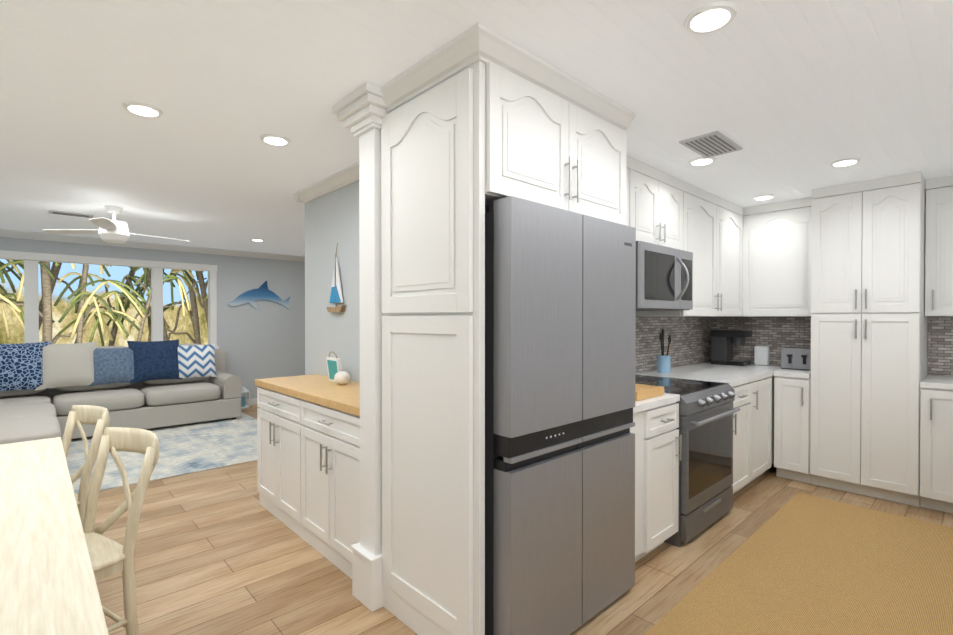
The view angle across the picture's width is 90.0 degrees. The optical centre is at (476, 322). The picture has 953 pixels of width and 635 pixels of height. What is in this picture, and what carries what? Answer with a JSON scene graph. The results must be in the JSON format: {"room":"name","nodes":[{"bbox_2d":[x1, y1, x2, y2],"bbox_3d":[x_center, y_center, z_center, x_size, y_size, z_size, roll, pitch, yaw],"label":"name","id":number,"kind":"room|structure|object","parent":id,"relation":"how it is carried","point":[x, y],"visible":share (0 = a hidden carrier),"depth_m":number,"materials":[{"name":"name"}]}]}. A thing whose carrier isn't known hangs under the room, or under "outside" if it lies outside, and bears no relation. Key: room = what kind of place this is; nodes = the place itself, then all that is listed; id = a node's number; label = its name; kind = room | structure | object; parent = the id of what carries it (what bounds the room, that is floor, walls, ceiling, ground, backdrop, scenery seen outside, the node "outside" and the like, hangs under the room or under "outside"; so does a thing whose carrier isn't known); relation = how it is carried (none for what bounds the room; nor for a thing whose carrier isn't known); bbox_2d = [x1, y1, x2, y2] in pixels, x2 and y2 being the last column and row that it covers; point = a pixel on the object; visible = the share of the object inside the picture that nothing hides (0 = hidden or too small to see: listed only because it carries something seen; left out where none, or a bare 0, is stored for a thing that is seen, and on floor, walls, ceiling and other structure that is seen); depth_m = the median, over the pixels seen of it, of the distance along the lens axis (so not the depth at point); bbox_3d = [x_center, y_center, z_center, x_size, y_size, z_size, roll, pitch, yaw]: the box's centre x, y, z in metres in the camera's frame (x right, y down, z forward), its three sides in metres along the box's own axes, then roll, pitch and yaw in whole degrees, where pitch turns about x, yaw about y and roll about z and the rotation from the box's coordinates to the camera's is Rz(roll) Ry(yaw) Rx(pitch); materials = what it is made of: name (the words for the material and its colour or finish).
{"room":"kitchen","nodes":[
{"label":"kitchen","id":0,"kind":"room"},
{"bbox_2d":[0,237,304,398],"bbox_3d":[-4.195,0.103,7.146,7.300,2.440,0.150,0,1,-43],"label":"wall","id":1,"kind":"structure","parent":0,"point":[266,339],"depth_m":7.58,"materials":[{"name":"grey paint"}]},
{"bbox_2d":[0,250,218,348],"bbox_3d":[-5.023,-0.200,6.316,2.880,1.320,0.170,0,1,-43],"label":"window","id":2,"kind":"structure","parent":1,"relation":"in","point":[31,309],"depth_m":6.47,"materials":[{"name":"white wood"}]},
{"bbox_2d":[0,229,304,261],"bbox_3d":[-4.087,-1.071,7.086,6.910,0.085,0.070,0,1,-43],"label":"crown molding","id":3,"kind":"structure","parent":1,"relation":"attached to","point":[3,232],"depth_m":6.61,"materials":[{"name":"white wood"}]},
{"bbox_2d":[245,398,256,404],"bbox_3d":[-4.128,1.274,7.106,6.970,0.100,0.014,0,1,-43],"label":"baseboard","id":4,"kind":"structure","parent":1,"relation":"attached to","point":[253,401],"depth_m":7.60,"materials":[{"name":"white wood"}]},
{"bbox_2d":[228,280,289,309],"bbox_3d":[-3.487,-0.441,7.679,0.970,0.480,0.023,0,1,-43],"label":"art","id":5,"kind":"object","parent":1,"relation":"attached to","point":[261,292],"visible":0.98,"depth_m":7.65},
{"bbox_2d":[305,181,359,382],"bbox_3d":[-0.787,0.135,3.405,0.120,2.440,1.810,0,1,-43],"label":"wall","id":6,"kind":"structure","parent":0,"point":[331,220],"depth_m":3.66,"materials":[{"name":"grey paint"}]},
{"bbox_2d":[293,162,358,203],"bbox_3d":[-0.897,-1.040,3.382,0.080,0.085,1.820,0,1,-43],"label":"crown molding","id":7,"kind":"structure","parent":6,"relation":"attached to","point":[338,180],"depth_m":3.59,"materials":[{"name":"white wood"}]},
{"bbox_2d":[326,243,345,311],"bbox_3d":[-1.052,-0.337,3.571,0.033,0.520,0.260,0,1,-43],"label":"art","id":8,"kind":"object","parent":6,"relation":"attached to","point":[336,296],"visible":0.94,"depth_m":3.56,"materials":[{"name":"white wood"}]},
{"bbox_2d":[332,82,388,611],"bbox_3d":[-0.553,0.145,2.304,0.140,2.437,0.334,0,1,-43],"label":"column","id":9,"kind":"structure","parent":0,"point":[360,112],"depth_m":2.29,"materials":[{"name":"white wood"}]},
{"bbox_2d":[0,0,952,255],"bbox_3d":[-0.733,-1.126,3.425,7.400,0.080,10.400,0,1,-43],"label":"ceiling","id":10,"kind":"structure","parent":0,"point":[793,99],"depth_m":2.21,"materials":[{"name":"white paint"}]},
{"bbox_2d":[48,210,93,217],"bbox_3d":[-4.088,-1.090,4.808,0.340,0.012,0.160,0,1,-43],"label":"ceiling vent","id":11,"kind":"object","parent":10,"relation":"in","point":[70,214],"visible":1,"depth_m":4.79,"materials":[{"name":"grey metal"}]},
{"bbox_2d":[42,206,189,243],"bbox_3d":[-3.332,-0.923,4.528,1.167,0.336,1.167,0,1,-43],"label":"ceiling fan","id":12,"kind":"object","parent":10,"relation":"hanging from","point":[113,231],"visible":0.98,"depth_m":4.48,"materials":[{"name":"white plastic"}]},
{"bbox_2d":[123,101,162,117],"bbox_3d":[-1.681,-1.070,2.404,0.170,0.013,0.170,0,1,-43],"label":"recessed light","id":13,"kind":"object","parent":10,"relation":"in","point":[142,109],"visible":0.98,"depth_m":2.38,"materials":[{"name":"white plastic"}]},
{"bbox_2d":[260,134,290,145],"bbox_3d":[-1.185,-1.073,2.811,0.170,0.013,0.170,0,1,-43],"label":"recessed light","id":14,"kind":"object","parent":10,"relation":"in","point":[275,139],"visible":0.96,"depth_m":2.79,"materials":[{"name":"white plastic"}]},
{"bbox_2d":[688,157,715,165],"bbox_3d":[1.509,-1.076,3.192,0.170,0.013,0.170,0,1,-43],"label":"recessed light","id":15,"kind":"object","parent":10,"relation":"in","point":[700,161],"visible":0.98,"depth_m":3.17,"materials":[{"name":"white plastic"}]},
{"bbox_2d":[684,2,737,33],"bbox_3d":[0.820,-1.063,1.673,0.170,0.013,0.170,0,1,-43],"label":"recessed light","id":16,"kind":"object","parent":10,"relation":"in","point":[710,17],"visible":0.96,"depth_m":1.66,"materials":[{"name":"white plastic"}]},
{"bbox_2d":[679,131,742,157],"bbox_3d":[1.429,-1.074,2.897,0.400,0.012,0.220,0,1,-43],"label":"ceiling vent","id":17,"kind":"object","parent":10,"relation":"in","point":[712,144],"visible":1,"depth_m":2.87,"materials":[{"name":"grey metal"}]},
{"bbox_2d":[753,194,774,199],"bbox_3d":[2.497,-1.084,4.141,0.170,0.013,0.170,0,1,-43],"label":"recessed light","id":18,"kind":"object","parent":10,"relation":"in","point":[765,197],"visible":1,"depth_m":4.12,"materials":[{"name":"white plastic"}]},
{"bbox_2d":[830,158,860,166],"bbox_3d":[2.487,-1.076,3.215,0.170,0.013,0.170,0,1,-43],"label":"recessed light","id":19,"kind":"object","parent":10,"relation":"in","point":[845,162],"visible":0.98,"depth_m":3.19,"materials":[{"name":"white plastic"}]},
{"bbox_2d":[94,404,952,634],"bbox_3d":[-0.733,1.384,3.446,7.400,0.060,10.400,0,1,-43],"label":"floor","id":20,"kind":"structure","parent":0,"point":[220,551],"depth_m":2.67,"materials":[{"name":"brown wood"}]},
{"bbox_2d":[0,437,108,634],"bbox_3d":[-1.728,0.990,1.306,0.970,0.765,2.335,0,1,-43],"label":"dining table","id":21,"kind":"object","parent":20,"relation":"on","point":[48,585],"visible":1,"depth_m":1.26,"materials":[{"name":"beige wood"}]},
{"bbox_2d":[62,405,109,525],"bbox_3d":[-2.202,0.917,2.403,0.433,0.896,0.556,0,1,32],"label":"dining chair","id":22,"kind":"object","parent":20,"relation":"on","point":[97,416],"visible":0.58,"depth_m":2.58,"materials":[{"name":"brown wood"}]},
{"bbox_2d":[83,427,158,634],"bbox_3d":[-1.582,0.921,1.859,0.433,0.896,0.556,0,1,31],"label":"dining chair","id":23,"kind":"object","parent":20,"relation":"on","point":[109,557],"visible":0.65,"depth_m":1.92,"materials":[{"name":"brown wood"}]},
{"bbox_2d":[66,412,256,493],"bbox_3d":[-3.876,1.339,4.806,3.600,0.006,2.620,0,1,-43],"label":"living room rug","id":24,"kind":"object","parent":20,"relation":"on","point":[195,447],"visible":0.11,"depth_m":4.88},
{"bbox_2d":[0,339,241,444],"bbox_3d":[-4.006,0.777,5.153,3.010,1.107,2.910,0,1,-43],"label":"sectional sofa","id":25,"kind":"object","parent":24,"relation":"on","point":[45,387],"visible":0.92,"depth_m":5.76,"materials":[{"name":"beige fabric"}]},
{"bbox_2d":[241,383,249,408],"bbox_3d":[-3.611,1.130,7.364,0.180,0.382,0.180,0,1,-43],"label":"lantern","id":26,"kind":"object","parent":20,"relation":"on","point":[243,390],"visible":0.67,"depth_m":7.35,"materials":[{"name":"white"}]},
{"bbox_2d":[255,374,359,578],"bbox_3d":[-0.945,0.892,3.119,0.502,0.930,1.582,0,1,-43],"label":"sideboard","id":27,"kind":"object","parent":20,"relation":"on","point":[308,447],"visible":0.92,"depth_m":2.88,"materials":[{"name":"white wood"}]},
{"bbox_2d":[326,352,341,381],"bbox_3d":[-1.011,0.316,3.396,0.047,0.218,0.170,0,1,-43],"label":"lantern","id":28,"kind":"object","parent":27,"relation":"on","point":[334,366],"visible":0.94,"depth_m":3.38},
{"bbox_2d":[334,371,349,383],"bbox_3d":[-0.925,0.379,3.263,0.100,0.090,0.148,0,1,-43],"label":"decor","id":29,"kind":"object","parent":27,"relation":"on","point":[341,377],"visible":0.96,"depth_m":3.21,"materials":[{"name":"white"}]},
{"bbox_2d":[380,23,635,634],"bbox_3d":[0.155,0.145,2.360,1.110,2.437,0.757,0,1,-43],"label":"enclosure","id":30,"kind":"object","parent":20,"relation":"on","point":[477,117],"visible":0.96,"depth_m":1.99,"materials":[{"name":"white wood"}]},
{"bbox_2d":[485,195,635,634],"bbox_3d":[0.202,0.428,2.378,0.920,1.830,0.778,0,1,-43],"label":"fridge","id":31,"kind":"object","parent":20,"relation":"on","point":[560,306],"visible":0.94,"depth_m":1.97,"materials":[{"name":"grey metal"}]},
{"bbox_2d":[630,399,681,561],"bbox_3d":[0.763,0.916,2.945,0.563,0.885,0.736,0,1,-43],"label":"base cabinet","id":32,"kind":"object","parent":20,"relation":"on","point":[657,438],"depth_m":2.69,"materials":[{"name":"white wood"}]},
{"bbox_2d":[633,393,679,410],"bbox_3d":[0.764,0.453,2.940,0.563,0.039,0.740,0,1,-43],"label":"countertop","id":33,"kind":"structure","parent":32,"relation":"on","point":[650,402],"depth_m":2.67,"materials":[{"name":"white stone"}]},
{"bbox_2d":[635,384,663,400],"bbox_3d":[0.880,0.408,2.863,0.325,0.049,0.360,0,1,-43],"label":"cutting board","id":34,"kind":"object","parent":33,"relation":"on","point":[642,392],"visible":0.46,"depth_m":2.75,"materials":[{"name":"brown wood"}]},
{"bbox_2d":[635,374,739,546],"bbox_3d":[1.298,0.895,3.373,0.791,0.921,0.821,0,1,-43],"label":"range","id":35,"kind":"object","parent":20,"relation":"on","point":[707,410],"visible":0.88,"depth_m":3.06,"materials":[{"name":"silver metal"}]},
{"bbox_2d":[674,379,757,493],"bbox_3d":[1.750,0.908,3.866,0.531,0.885,0.736,0,1,-43],"label":"base cabinet","id":36,"kind":"object","parent":20,"relation":"on","point":[745,421],"depth_m":3.67,"materials":[{"name":"white wood"}]},
{"bbox_2d":[635,359,781,386],"bbox_3d":[2.163,0.442,4.245,1.657,0.039,0.740,0,1,-43],"label":"countertop","id":37,"kind":"structure","parent":36,"relation":"on","point":[730,374],"depth_m":4.03,"materials":[{"name":"white stone"}]},
{"bbox_2d":[657,329,671,372],"bbox_3d":[1.586,0.238,4.024,0.173,0.370,0.116,0,1,-43],"label":"utensil crock","id":38,"kind":"object","parent":37,"relation":"on","point":[663,363],"visible":1,"depth_m":3.98,"materials":[{"name":"blue ceramic"}]},
{"bbox_2d":[711,330,751,365],"bbox_3d":[2.520,0.248,4.714,0.210,0.339,0.310,0,1,-43],"label":"coffee maker","id":39,"kind":"object","parent":37,"relation":"on","point":[723,342],"visible":1,"depth_m":4.67,"materials":[{"name":"black plastic"}]},
{"bbox_2d":[754,346,768,365],"bbox_3d":[2.787,0.326,4.656,0.070,0.184,0.120,0,1,-43],"label":"canister","id":40,"kind":"object","parent":37,"relation":"on","point":[761,355],"visible":1,"depth_m":4.63,"materials":[{"name":"white ceramic"}]},
{"bbox_2d":[754,375,773,479],"bbox_3d":[2.073,0.905,4.168,0.593,0.885,0.736,0,1,-43],"label":"base cabinet","id":41,"kind":"object","parent":20,"relation":"on","point":[764,453],"depth_m":4.00,"materials":[{"name":"white wood"}]},
{"bbox_2d":[774,376,808,481],"bbox_3d":[2.880,0.905,4.229,0.638,0.885,0.259,0,1,-43],"label":"base cabinet","id":42,"kind":"object","parent":20,"relation":"on","point":[791,393],"depth_m":4.02,"materials":[{"name":"white wood"}]},
{"bbox_2d":[774,369,808,375],"bbox_3d":[2.878,0.442,4.223,0.642,0.039,0.259,0,1,-43],"label":"countertop","id":43,"kind":"structure","parent":42,"relation":"on","point":[784,372],"depth_m":4.05,"materials":[{"name":"white stone"}]},
{"bbox_2d":[781,347,810,370],"bbox_3d":[2.898,0.325,4.274,0.208,0.192,0.258,0,1,-43],"label":"toaster","id":44,"kind":"object","parent":43,"relation":"on","point":[796,358],"visible":0.79,"depth_m":4.23,"materials":[{"name":"silver metal"}]},
{"bbox_2d":[644,492,952,634],"bbox_3d":[1.826,1.359,2.434,2.860,0.008,0.970,0,1,-43],"label":"sisal rug","id":45,"kind":"object","parent":20,"relation":"on","point":[798,563],"visible":1,"depth_m":2.50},
{"bbox_2d":[805,172,928,506],"bbox_3d":[3.195,0.132,3.884,0.639,2.436,0.660,0,1,-43],"label":"tall cabinet","id":46,"kind":"object","parent":20,"relation":"on","point":[850,285],"depth_m":3.64,"materials":[{"name":"white wood"}]},
{"bbox_2d":[921,384,952,513],"bbox_3d":[3.608,0.911,3.449,0.638,0.885,0.543,0,1,-43],"label":"base cabinet","id":47,"kind":"object","parent":20,"relation":"on","point":[936,403],"depth_m":3.37,"materials":[{"name":"white wood"}]},
{"bbox_2d":[921,376,952,387],"bbox_3d":[3.750,0.450,3.289,0.642,0.039,0.965,0,1,-43],"label":"countertop","id":48,"kind":"structure","parent":47,"relation":"on","point":[930,381],"depth_m":3.43,"materials":[{"name":"white stone"}]},
{"bbox_2d":[626,155,633,226],"bbox_3d":[0.650,-0.561,3.054,0.563,1.036,0.409,0,1,-43],"label":"upper cabinet","id":49,"kind":"object","parent":0,"relation":"attached to","point":[629,160],"depth_m":3.10,"materials":[{"name":"white wood"}]},
{"bbox_2d":[634,159,665,245],"bbox_3d":[1.027,-0.808,3.404,0.460,0.548,0.409,0,1,-43],"label":"upper cabinet","id":50,"kind":"object","parent":0,"relation":"attached to","point":[649,182],"depth_m":3.28,"materials":[{"name":"white wood"}]},
{"bbox_2d":[636,241,692,310],"bbox_3d":[1.208,-0.309,3.458,0.791,0.437,0.559,0,1,-43],"label":"microwave","id":51,"kind":"object","parent":50,"relation":"attached to","point":[664,277],"visible":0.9,"depth_m":3.26,"materials":[{"name":"grey metal"}]},
{"bbox_2d":[666,173,685,250],"bbox_3d":[1.272,-0.810,3.632,0.459,0.548,0.409,0,1,-43],"label":"upper cabinet","id":52,"kind":"object","parent":0,"relation":"attached to","point":[670,211],"depth_m":3.56,"materials":[{"name":"white wood"}]},
{"bbox_2d":[636,182,721,318],"bbox_3d":[1.703,-0.569,4.037,0.713,1.036,0.409,0,1,-43],"label":"upper cabinet","id":53,"kind":"object","parent":0,"relation":"attached to","point":[703,208],"depth_m":3.93,"materials":[{"name":"white wood"}]},
{"bbox_2d":[722,199,742,316],"bbox_3d":[2.145,-0.573,4.449,0.742,1.036,0.409,0,1,-43],"label":"upper cabinet","id":54,"kind":"object","parent":0,"relation":"attached to","point":[732,214],"depth_m":4.35,"materials":[{"name":"white wood"}]},
{"bbox_2d":[741,316,941,375],"bbox_3d":[1.881,0.114,5.874,0.150,2.440,10.000,0,1,-43],"label":"wall","id":55,"kind":"structure","parent":0,"point":[927,351],"depth_m":3.86,"materials":[{"name":"grey paint"}]},
{"bbox_2d":[737,198,808,319],"bbox_3d":[2.864,-0.573,4.445,0.349,1.036,0.615,0,1,-43],"label":"upper cabinet","id":56,"kind":"object","parent":55,"relation":"attached to","point":[775,235],"depth_m":4.34,"materials":[{"name":"white wood"}]},
{"bbox_2d":[925,175,952,315],"bbox_3d":[3.714,-0.565,3.534,0.349,1.036,0.545,0,1,-43],"label":"upper cabinet","id":57,"kind":"object","parent":55,"relation":"attached to","point":[939,234],"depth_m":3.56,"materials":[{"name":"white wood"}]},
{"label":"outside","id":58,"kind":"structure","parent":0,"visible":0},
{"bbox_2d":[0,259,207,346],"bbox_3d":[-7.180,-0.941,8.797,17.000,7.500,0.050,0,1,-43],"label":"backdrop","id":59,"kind":"structure","parent":58,"point":[116,273],"depth_m":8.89,"materials":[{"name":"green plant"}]},
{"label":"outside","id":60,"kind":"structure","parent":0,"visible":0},
{"bbox_2d":[0,259,207,345],"bbox_3d":[-6.307,-0.484,7.470,6.957,4.624,1.698,0,1,-43],"label":"trees","id":61,"kind":"object","parent":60,"point":[50,278],"visible":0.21,"depth_m":7.48,"materials":[{"name":"green plant"}]}
]}

